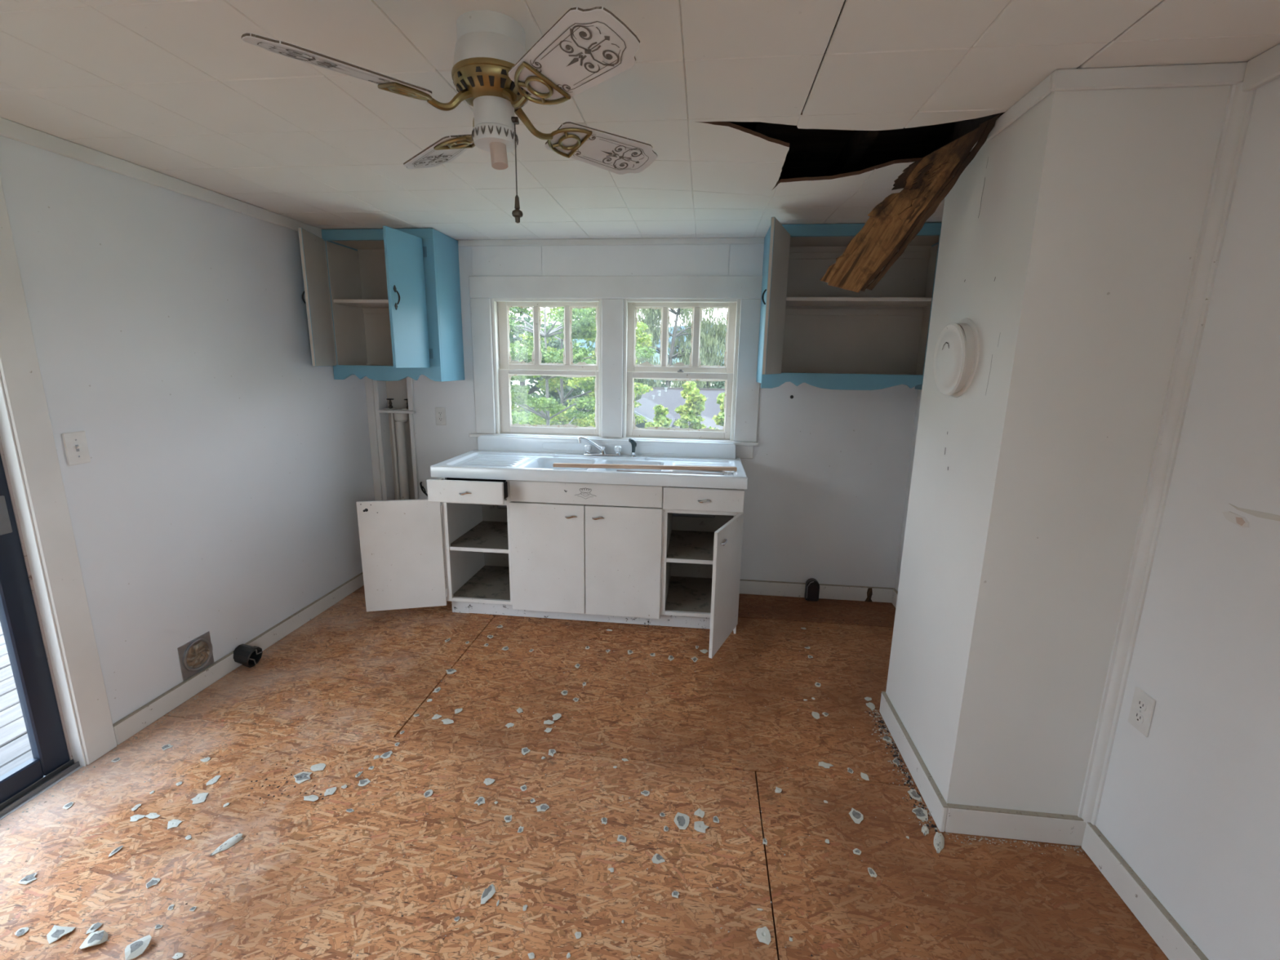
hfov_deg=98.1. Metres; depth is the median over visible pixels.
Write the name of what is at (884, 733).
debris
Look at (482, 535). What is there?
shelf
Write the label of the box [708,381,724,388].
shrub
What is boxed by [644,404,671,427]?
sapling
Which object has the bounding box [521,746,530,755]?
chip
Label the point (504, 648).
chip
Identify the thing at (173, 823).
flake
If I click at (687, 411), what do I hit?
sapling
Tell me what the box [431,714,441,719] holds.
flake
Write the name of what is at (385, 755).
chip
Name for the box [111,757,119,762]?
flake
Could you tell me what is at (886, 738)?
flake
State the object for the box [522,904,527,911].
flake
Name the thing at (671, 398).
house
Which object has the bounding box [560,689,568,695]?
chip
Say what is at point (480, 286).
trim
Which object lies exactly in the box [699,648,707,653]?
flake
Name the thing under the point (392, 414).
supply pipe
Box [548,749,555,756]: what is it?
chip
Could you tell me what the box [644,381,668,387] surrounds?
shrub
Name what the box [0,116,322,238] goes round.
trim
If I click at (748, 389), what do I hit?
trim
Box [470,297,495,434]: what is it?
trim
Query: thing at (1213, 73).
trim
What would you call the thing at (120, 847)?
flake
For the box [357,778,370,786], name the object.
chip
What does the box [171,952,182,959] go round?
flake
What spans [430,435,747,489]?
sink
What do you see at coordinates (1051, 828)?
baseboard
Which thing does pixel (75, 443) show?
light switch
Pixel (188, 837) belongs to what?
flake
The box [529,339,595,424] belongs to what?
tree
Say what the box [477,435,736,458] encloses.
backsplash
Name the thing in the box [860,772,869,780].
flake
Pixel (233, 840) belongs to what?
flake
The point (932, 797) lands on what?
baseboard
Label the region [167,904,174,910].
flake
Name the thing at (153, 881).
flake
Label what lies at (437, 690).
chip
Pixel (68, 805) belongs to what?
flake
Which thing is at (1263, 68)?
trim
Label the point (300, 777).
flake
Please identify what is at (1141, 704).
receptacle
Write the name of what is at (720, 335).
willow
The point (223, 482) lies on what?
wall
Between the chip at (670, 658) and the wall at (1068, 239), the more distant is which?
the chip at (670, 658)
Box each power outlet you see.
[435,407,446,425]
[1128,686,1155,737]
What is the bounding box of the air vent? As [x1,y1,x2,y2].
[177,631,213,680]
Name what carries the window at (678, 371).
in the wall at (827, 473)
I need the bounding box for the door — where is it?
[0,177,116,817]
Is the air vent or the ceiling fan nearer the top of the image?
the ceiling fan
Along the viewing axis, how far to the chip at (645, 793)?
1.96 m
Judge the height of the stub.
0.109 m
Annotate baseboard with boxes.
[112,572,364,744]
[444,562,895,602]
[879,691,948,831]
[891,588,897,607]
[944,803,1086,845]
[1081,822,1208,959]
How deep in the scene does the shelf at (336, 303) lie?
3.30 m
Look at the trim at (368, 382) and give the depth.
3.73 m
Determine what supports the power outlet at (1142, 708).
attached to the wall at (1191, 806)
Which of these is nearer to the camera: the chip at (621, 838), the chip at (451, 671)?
the chip at (621, 838)
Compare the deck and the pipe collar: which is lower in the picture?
the deck
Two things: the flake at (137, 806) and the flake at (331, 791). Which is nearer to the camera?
the flake at (137, 806)
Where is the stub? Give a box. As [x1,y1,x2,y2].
[233,644,262,667]
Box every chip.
[355,770,363,777]
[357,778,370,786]
[379,751,392,759]
[423,789,432,797]
[432,686,440,693]
[445,668,456,674]
[474,796,484,805]
[480,884,495,904]
[501,645,508,650]
[504,815,511,822]
[517,826,524,832]
[520,784,526,791]
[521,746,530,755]
[535,804,549,811]
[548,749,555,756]
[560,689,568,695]
[600,817,607,824]
[617,835,626,842]
[640,790,649,795]
[651,853,665,863]
[667,655,674,661]
[673,812,689,829]
[690,656,697,662]
[762,837,767,844]
[814,682,821,687]
[848,808,863,823]
[853,848,861,854]
[867,867,876,877]
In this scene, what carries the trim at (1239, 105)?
attached to the wall at (1191, 806)
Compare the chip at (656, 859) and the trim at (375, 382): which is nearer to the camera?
the chip at (656, 859)
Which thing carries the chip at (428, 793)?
on the floor
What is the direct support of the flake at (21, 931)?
on the floor
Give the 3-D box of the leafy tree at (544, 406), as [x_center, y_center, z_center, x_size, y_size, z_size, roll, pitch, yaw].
[-1.978,-1.327,12.507,4.663,7.114,4.706,10,15,38]
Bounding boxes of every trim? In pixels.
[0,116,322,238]
[364,363,382,501]
[373,379,386,500]
[408,413,418,499]
[457,237,764,246]
[468,275,762,298]
[469,432,759,446]
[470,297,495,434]
[601,298,623,437]
[733,298,760,441]
[735,445,753,458]
[970,72,1053,151]
[1050,62,1247,91]
[1077,82,1256,825]
[1241,43,1279,92]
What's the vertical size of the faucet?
0.123 m
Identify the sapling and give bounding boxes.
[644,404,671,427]
[673,381,707,429]
[711,391,724,426]
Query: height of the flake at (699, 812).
0.004 m
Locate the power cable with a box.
[419,481,427,496]
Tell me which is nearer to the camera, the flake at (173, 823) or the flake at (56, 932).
the flake at (56, 932)
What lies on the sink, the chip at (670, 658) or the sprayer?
the sprayer
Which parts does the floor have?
osb panel, osb panel, osb panel, osb panel, osb panel, osb panel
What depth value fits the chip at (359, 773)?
2.02 m
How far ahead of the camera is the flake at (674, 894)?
1.58 m
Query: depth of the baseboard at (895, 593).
3.51 m
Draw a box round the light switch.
[62,431,90,465]
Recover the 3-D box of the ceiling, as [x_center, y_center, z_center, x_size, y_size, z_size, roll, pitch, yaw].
[-0.425,-0.980,0.635,4.382,0.306,5.740,2,12,6]
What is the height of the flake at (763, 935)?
0.005 m
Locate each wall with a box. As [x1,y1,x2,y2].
[0,135,375,820]
[377,237,918,587]
[885,67,1231,815]
[894,77,1279,959]
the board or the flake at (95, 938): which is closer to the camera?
the flake at (95, 938)
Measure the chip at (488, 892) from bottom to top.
0.006 m
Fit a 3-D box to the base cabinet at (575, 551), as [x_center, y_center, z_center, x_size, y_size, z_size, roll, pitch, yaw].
[-0.485,0.396,3.209,2.093,0.851,0.972,2,12,6]
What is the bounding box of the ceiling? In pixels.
[0,0,1279,239]
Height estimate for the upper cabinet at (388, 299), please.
0.847 m
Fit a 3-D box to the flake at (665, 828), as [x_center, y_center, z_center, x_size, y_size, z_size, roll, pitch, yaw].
[0.085,1.135,1.808,0.016,0.003,0.022,2,12,6]
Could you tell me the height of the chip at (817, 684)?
0.004 m
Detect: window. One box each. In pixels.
[491,297,601,436]
[622,298,740,440]
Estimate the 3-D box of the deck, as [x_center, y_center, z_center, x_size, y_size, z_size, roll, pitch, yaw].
[-3.410,1.215,1.981,2.380,0.172,4.820,2,12,6]
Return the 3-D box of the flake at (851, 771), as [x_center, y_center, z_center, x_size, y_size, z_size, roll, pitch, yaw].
[0.788,1.088,2.080,0.022,0.003,0.028,5,13,18]
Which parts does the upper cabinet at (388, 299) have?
handle, cupboard door, frame rail, panel, panel, frame rail, handle, cupboard door, frame rail, panel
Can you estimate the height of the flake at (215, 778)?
0.004 m
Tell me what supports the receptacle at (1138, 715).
attached to the power outlet at (1142, 708)
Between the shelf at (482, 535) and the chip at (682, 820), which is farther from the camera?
the shelf at (482, 535)
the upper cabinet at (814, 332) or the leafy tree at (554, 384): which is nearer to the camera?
the upper cabinet at (814, 332)
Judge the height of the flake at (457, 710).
0.004 m
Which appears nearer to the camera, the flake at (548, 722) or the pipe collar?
the flake at (548, 722)
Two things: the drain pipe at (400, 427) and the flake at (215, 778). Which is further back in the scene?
the drain pipe at (400, 427)
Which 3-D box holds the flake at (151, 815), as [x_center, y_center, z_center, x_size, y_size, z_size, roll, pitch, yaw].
[-1.604,1.104,1.827,0.048,0.003,0.022,2,12,6]
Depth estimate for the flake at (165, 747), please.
2.15 m
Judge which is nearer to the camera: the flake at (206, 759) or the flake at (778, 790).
the flake at (778, 790)
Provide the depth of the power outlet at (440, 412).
3.66 m
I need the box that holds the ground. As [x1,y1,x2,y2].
[511,379,714,415]
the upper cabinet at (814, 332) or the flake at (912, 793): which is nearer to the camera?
the flake at (912, 793)
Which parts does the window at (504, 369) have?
sash, sash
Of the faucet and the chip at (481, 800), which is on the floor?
the chip at (481, 800)
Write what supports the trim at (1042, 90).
attached to the wall at (1068, 239)
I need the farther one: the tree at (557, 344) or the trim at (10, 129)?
the tree at (557, 344)
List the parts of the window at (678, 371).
sash, sash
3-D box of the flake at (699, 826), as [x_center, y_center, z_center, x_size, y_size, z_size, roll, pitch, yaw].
[0.201,1.134,1.818,0.048,0.006,0.048,2,12,6]
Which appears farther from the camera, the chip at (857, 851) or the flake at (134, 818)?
the flake at (134, 818)
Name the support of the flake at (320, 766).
on the floor
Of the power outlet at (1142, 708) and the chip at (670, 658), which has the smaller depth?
the power outlet at (1142, 708)
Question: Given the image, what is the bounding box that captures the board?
[819,113,1000,293]
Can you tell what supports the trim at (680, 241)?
attached to the wall at (827, 473)
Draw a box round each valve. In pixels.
[383,398,397,409]
[400,399,408,410]
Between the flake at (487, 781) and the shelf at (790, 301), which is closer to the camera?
the flake at (487, 781)
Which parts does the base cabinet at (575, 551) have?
cabinet door, frame rail, handle, drawer, panel, frame rail, frame rail, panel, frame rail, cabinet door, handle, panel, handle, panel, cabinet door, frame rail, frame rail, frame rail, drawer, handle, handle, panel, cabinet door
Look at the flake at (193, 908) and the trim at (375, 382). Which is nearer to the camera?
the flake at (193, 908)
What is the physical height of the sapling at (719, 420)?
4.300 m
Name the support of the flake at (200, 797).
on the floor
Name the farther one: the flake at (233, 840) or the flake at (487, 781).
the flake at (487, 781)
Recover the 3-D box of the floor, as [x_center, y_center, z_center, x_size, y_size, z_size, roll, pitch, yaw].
[-0.400,1.316,1.223,3.742,0.120,5.550,2,12,6]
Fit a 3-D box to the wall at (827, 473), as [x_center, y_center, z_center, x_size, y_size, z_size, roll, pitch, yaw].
[-0.077,-0.445,3.566,3.742,2.560,0.160,2,12,6]
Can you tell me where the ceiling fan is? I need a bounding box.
[241,6,657,223]
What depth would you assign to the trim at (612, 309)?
3.45 m
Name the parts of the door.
latch plate, frame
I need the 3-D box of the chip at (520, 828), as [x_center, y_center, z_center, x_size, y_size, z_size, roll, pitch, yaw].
[-0.386,1.131,1.798,0.018,0.002,0.026,2,12,6]
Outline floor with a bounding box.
[0,576,1168,959]
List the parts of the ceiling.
panel, panel, panel, panel, panel, panel, panel, panel, panel, panel, panel, panel, panel, panel, panel, panel, panel, panel, panel, panel, panel, panel, panel, panel, panel, panel, panel, panel, panel, panel, panel, panel, panel, panel, panel, panel, panel, panel, panel, panel, panel, panel, panel, panel, panel, panel, panel, panel, panel, panel, panel, panel, panel, panel, panel, panel, panel, panel, panel, panel, panel, panel, panel, panel, panel, panel, panel, panel, panel, panel, panel, panel, panel, panel, panel, panel, panel, panel, panel, panel, panel, panel, panel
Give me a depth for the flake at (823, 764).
2.10 m
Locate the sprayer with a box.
[628,438,636,457]
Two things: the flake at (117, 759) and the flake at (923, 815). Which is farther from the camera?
the flake at (117, 759)
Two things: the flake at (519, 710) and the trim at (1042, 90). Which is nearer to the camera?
the trim at (1042, 90)
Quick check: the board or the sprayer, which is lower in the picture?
the sprayer
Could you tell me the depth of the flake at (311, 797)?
1.91 m
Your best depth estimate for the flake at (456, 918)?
1.50 m
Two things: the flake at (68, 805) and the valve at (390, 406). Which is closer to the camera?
the flake at (68, 805)
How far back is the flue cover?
1.78 m
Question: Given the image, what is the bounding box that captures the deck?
[0,622,33,776]
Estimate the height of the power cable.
0.137 m
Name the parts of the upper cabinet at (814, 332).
panel, handle, frame rail, cupboard door, frame rail, panel, panel, frame rail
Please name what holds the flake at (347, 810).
on the floor
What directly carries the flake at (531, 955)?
on the floor
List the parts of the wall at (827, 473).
recess panel, wall panel, wall panel, wall panel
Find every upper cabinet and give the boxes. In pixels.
[297,226,464,382]
[756,217,942,390]
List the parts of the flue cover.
plate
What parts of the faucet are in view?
knob, spout, plate, knob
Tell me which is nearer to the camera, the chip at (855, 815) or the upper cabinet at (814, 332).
the chip at (855, 815)
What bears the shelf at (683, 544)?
attached to the base cabinet at (575, 551)
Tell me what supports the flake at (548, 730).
on the floor
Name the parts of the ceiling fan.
blade, blade, motor, pull chain, blade, blade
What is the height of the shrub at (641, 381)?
4.099 m
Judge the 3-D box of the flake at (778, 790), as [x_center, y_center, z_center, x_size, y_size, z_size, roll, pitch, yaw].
[0.493,1.105,1.978,0.023,0.003,0.029,6,13,24]
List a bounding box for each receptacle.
[1133,711,1143,723]
[1136,698,1146,711]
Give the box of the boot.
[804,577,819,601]
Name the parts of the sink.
wood strip, wood strip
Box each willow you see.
[634,307,725,400]
[676,309,727,388]
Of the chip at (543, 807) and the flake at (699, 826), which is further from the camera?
the chip at (543, 807)
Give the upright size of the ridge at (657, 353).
11.163 m
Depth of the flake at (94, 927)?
1.47 m
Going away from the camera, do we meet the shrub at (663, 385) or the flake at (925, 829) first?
the flake at (925, 829)
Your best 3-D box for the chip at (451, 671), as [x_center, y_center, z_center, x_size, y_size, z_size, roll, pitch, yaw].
[-0.918,0.930,2.701,0.046,0.004,0.047,-8,15,-36]
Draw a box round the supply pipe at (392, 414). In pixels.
[390,413,399,500]
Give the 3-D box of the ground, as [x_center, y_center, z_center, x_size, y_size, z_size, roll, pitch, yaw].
[4.561,-6.134,53.205,180.000,0.200,180.000,2,12,6]
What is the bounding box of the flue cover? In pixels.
[933,318,979,397]
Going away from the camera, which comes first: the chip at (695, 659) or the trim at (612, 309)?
the chip at (695, 659)
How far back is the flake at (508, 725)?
2.31 m
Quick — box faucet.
[577,436,621,456]
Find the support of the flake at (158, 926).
on the floor
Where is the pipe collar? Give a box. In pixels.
[394,413,408,422]
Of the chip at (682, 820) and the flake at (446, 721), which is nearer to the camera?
the chip at (682, 820)
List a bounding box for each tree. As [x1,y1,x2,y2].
[508,306,656,425]
[509,307,595,425]
[511,306,653,426]
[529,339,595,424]
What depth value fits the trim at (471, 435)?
3.53 m
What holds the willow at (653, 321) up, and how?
on the ground
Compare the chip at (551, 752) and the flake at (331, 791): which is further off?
the chip at (551, 752)
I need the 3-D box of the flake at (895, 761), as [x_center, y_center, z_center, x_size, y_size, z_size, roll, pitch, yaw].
[0.982,1.081,2.127,0.025,0.005,0.044,2,12,6]
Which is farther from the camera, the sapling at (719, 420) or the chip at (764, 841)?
the sapling at (719, 420)
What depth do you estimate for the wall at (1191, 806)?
1.34 m
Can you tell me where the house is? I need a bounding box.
[634,386,724,429]
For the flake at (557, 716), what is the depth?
2.37 m
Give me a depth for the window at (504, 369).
3.57 m
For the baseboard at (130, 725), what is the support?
attached to the wall at (223, 482)
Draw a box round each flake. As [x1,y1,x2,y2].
[14,927,29,937]
[17,872,37,884]
[46,924,75,944]
[62,801,73,808]
[79,930,108,949]
[85,922,102,934]
[108,845,123,857]
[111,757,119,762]
[124,934,151,959]
[129,814,144,822]
[131,804,141,811]
[144,813,159,818]
[146,877,160,888]
[155,924,163,928]
[161,743,173,750]
[167,818,182,829]
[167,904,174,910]
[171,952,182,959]
[185,835,191,839]
[189,906,196,911]
[190,792,208,804]
[200,756,210,762]
[205,774,221,785]
[210,832,243,855]
[293,771,311,783]
[303,795,318,801]
[310,763,326,771]
[324,786,336,796]
[346,808,354,812]
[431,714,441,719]
[441,718,453,724]
[453,915,459,921]
[454,708,462,714]
[483,777,495,785]
[505,722,514,728]
[516,707,523,713]
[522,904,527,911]
[527,952,534,959]
[543,720,554,724]
[543,727,551,733]
[552,713,561,719]
[574,931,581,938]
[663,826,668,831]
[671,890,679,897]
[693,808,704,817]
[693,821,708,833]
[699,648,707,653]
[712,816,719,822]
[755,926,770,944]
[774,786,782,793]
[811,711,819,719]
[818,761,833,768]
[847,767,853,773]
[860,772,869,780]
[864,697,871,701]
[866,702,875,710]
[882,735,891,742]
[893,758,900,766]
[907,789,921,801]
[911,807,928,821]
[921,825,928,835]
[933,831,944,853]
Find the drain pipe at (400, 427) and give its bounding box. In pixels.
[395,421,409,499]
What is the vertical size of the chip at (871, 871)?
0.003 m
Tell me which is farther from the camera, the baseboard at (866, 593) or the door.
the baseboard at (866, 593)
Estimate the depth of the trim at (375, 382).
3.74 m
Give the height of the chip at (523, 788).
0.003 m
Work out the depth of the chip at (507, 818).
1.84 m
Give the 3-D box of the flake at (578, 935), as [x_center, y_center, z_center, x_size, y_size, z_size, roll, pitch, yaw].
[-0.164,1.203,1.469,0.018,0.004,0.018,2,12,6]
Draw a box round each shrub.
[634,378,648,400]
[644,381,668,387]
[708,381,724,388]
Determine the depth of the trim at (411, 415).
3.73 m
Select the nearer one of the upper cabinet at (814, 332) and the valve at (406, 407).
the upper cabinet at (814, 332)
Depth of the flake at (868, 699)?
2.53 m
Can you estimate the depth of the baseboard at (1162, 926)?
1.53 m
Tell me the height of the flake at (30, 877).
0.005 m
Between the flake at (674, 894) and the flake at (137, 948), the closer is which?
the flake at (137, 948)
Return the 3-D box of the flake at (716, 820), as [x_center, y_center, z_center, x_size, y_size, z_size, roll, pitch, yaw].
[0.254,1.129,1.849,0.021,0.004,0.028,2,12,6]
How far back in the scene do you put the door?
1.89 m
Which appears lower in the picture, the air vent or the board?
the air vent
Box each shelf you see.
[333,299,388,307]
[450,520,508,549]
[666,529,714,559]
[786,297,931,306]
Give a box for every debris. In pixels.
[0,609,1084,958]
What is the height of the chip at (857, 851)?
0.003 m
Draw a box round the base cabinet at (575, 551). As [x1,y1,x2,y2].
[355,477,744,658]
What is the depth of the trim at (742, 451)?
3.47 m
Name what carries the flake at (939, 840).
on the floor
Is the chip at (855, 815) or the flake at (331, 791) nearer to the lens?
the chip at (855, 815)

